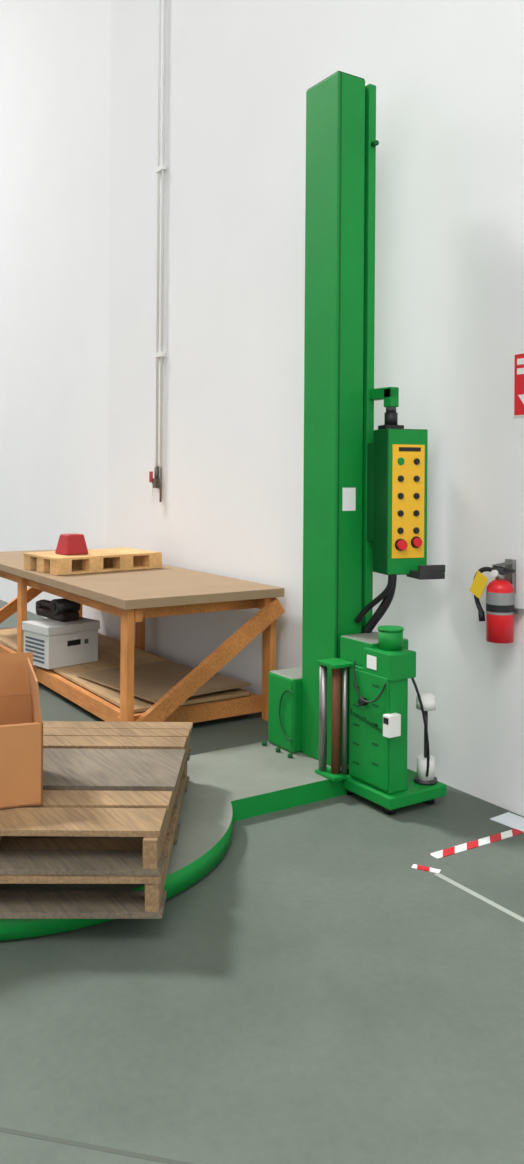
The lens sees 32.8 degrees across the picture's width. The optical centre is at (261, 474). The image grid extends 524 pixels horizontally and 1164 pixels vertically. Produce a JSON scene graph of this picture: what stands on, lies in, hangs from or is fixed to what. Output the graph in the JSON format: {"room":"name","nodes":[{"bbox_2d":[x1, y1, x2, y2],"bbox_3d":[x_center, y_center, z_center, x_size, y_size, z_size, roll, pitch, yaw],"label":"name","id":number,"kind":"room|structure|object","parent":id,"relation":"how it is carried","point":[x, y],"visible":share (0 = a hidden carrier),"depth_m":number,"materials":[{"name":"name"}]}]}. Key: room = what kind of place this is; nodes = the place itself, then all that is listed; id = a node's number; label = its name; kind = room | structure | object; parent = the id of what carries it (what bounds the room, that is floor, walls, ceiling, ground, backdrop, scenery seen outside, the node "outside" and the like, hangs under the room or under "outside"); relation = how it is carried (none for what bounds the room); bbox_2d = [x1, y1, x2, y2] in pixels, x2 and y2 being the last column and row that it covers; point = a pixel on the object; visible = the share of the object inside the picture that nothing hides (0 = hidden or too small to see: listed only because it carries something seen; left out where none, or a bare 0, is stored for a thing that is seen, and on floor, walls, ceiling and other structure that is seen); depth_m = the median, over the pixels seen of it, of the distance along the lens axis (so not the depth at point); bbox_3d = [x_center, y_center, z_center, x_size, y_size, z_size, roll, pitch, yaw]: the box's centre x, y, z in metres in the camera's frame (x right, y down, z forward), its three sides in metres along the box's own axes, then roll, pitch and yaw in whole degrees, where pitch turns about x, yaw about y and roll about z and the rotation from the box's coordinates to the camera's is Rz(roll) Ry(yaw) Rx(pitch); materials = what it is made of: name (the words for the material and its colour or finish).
{"room":"warehouse packing area","nodes":[
{"label":"warehouse packing area","id":0,"kind":"room"},
{"bbox_2d":[0,0,523,816],"bbox_3d":[0.386,-2.697,5.008,0.250,8.200,17.000,0,0,-33],"label":"wall","id":1,"kind":"structure","parent":0,"point":[79,78],"depth_m":5.52,"materials":[{"name":"paint"}]},
{"bbox_2d":[149,0,166,501],"bbox_3d":[-0.742,-3.295,6.473,0.047,6.980,0.150,0,0,-33],"label":"conduit pipe","id":2,"kind":"object","parent":1,"relation":"attached to","point":[156,481],"visible":1,"depth_m":6.47,"materials":[{"name":"white"}]},
{"bbox_2d":[469,559,523,643],"bbox_3d":[0.976,0.517,3.706,0.136,0.339,0.200,0,0,-33],"label":"fire extinguisher","id":3,"kind":"object","parent":1,"relation":"attached to","point":[500,609],"visible":1,"depth_m":3.65,"materials":[{"name":"red paint"}]},
{"bbox_2d":[513,352,523,416],"bbox_3d":[1.095,-0.375,3.652,0.006,0.265,0.160,0,0,-33],"label":"fire extinguisher sign","id":4,"kind":"object","parent":1,"relation":"attached to","point":[518,397],"visible":1,"depth_m":3.69,"materials":[{"name":"red plastic"}]},
{"bbox_2d":[0,600,523,1163],"bbox_3d":[-4.256,1.445,2.012,11.250,0.151,17.000,0,0,-33],"label":"floor","id":5,"kind":"structure","parent":0,"point":[318,995],"depth_m":2.35,"materials":[{"name":"concrete"}]},
{"bbox_2d":[0,549,284,722],"bbox_3d":[-1.138,1.012,6.093,0.980,0.760,3.144,0,0,-33],"label":"work table","id":6,"kind":"object","parent":5,"relation":"on","point":[134,679],"visible":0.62,"depth_m":5.06,"materials":[{"name":"brown wood"}]},
{"bbox_2d":[22,617,99,668],"bbox_3d":[-1.337,1.107,5.921,0.326,0.270,0.396,0,0,45],"label":"storage box","id":7,"kind":"object","parent":6,"relation":"on","point":[53,643],"visible":0.89,"depth_m":5.80,"materials":[{"name":"white plastic"}]},
{"bbox_2d":[36,598,79,621],"bbox_3d":[-1.414,0.897,6.066,0.175,0.144,0.450,0,0,-41],"label":"power tool","id":8,"kind":"object","parent":7,"relation":"on","point":[62,609],"visible":0.98,"depth_m":5.92,"materials":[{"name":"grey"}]},
{"bbox_2d":[23,547,161,574],"bbox_3d":[-1.137,0.576,6.001,0.784,0.106,0.480,0,0,-40],"label":"wooden pallet","id":9,"kind":"object","parent":6,"relation":"on","point":[108,559],"visible":0.99,"depth_m":5.87,"materials":[{"name":"brown wood"}]},
{"bbox_2d":[55,533,87,554],"bbox_3d":[-1.256,0.455,5.876,0.164,0.130,0.164,0,0,-40],"label":"plastic bin","id":10,"kind":"object","parent":9,"relation":"on","point":[68,544],"visible":1,"depth_m":5.82,"materials":[{"name":"red plastic"}]},
{"bbox_2d":[0,71,446,940],"bbox_3d":[-0.513,-0.221,3.684,2.531,3.234,1.600,0,0,-33],"label":"wrapper","id":11,"kind":"object","parent":5,"relation":"on","point":[338,720],"visible":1,"depth_m":4.02,"materials":[{"name":"green paint"}]},
{"bbox_2d":[0,761,188,918],"bbox_3d":[-0.852,1.242,3.207,1.108,0.121,1.190,0,0,-1],"label":"wooden pallet","id":12,"kind":"object","parent":11,"relation":"on","point":[149,903],"visible":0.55,"depth_m":2.68,"materials":[{"name":"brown wood"}]},
{"bbox_2d":[0,721,192,875],"bbox_3d":[-0.851,1.119,3.225,1.108,0.121,1.200,0,0,0],"label":"wooden pallet","id":13,"kind":"object","parent":12,"relation":"on","point":[101,778],"visible":0.85,"depth_m":2.93,"materials":[{"name":"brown wood"}]},
{"bbox_2d":[0,652,42,808],"bbox_3d":[-1.006,0.849,2.969,0.500,0.410,0.421,0,0,-19],"label":"cardboard box","id":14,"kind":"object","parent":13,"relation":"on","point":[21,723],"visible":1,"depth_m":2.85,"materials":[{"name":"brown cardboard"}]},
{"bbox_2d":[411,829,523,873],"bbox_3d":[1.211,1.407,3.598,1.593,0.002,0.136,0,0,-33],"label":"barrier tape","id":15,"kind":"object","parent":5,"relation":"on","point":[476,843],"visible":1,"depth_m":3.36,"materials":[{"name":"plastic"}]},
{"bbox_2d":[490,812,523,831],"bbox_3d":[1.039,1.405,3.590,0.120,0.003,0.200,0,0,-37],"label":"paper sheet","id":16,"kind":"object","parent":5,"relation":"on","point":[511,820],"visible":1,"depth_m":3.62,"materials":[{"name":"white"}]}
]}

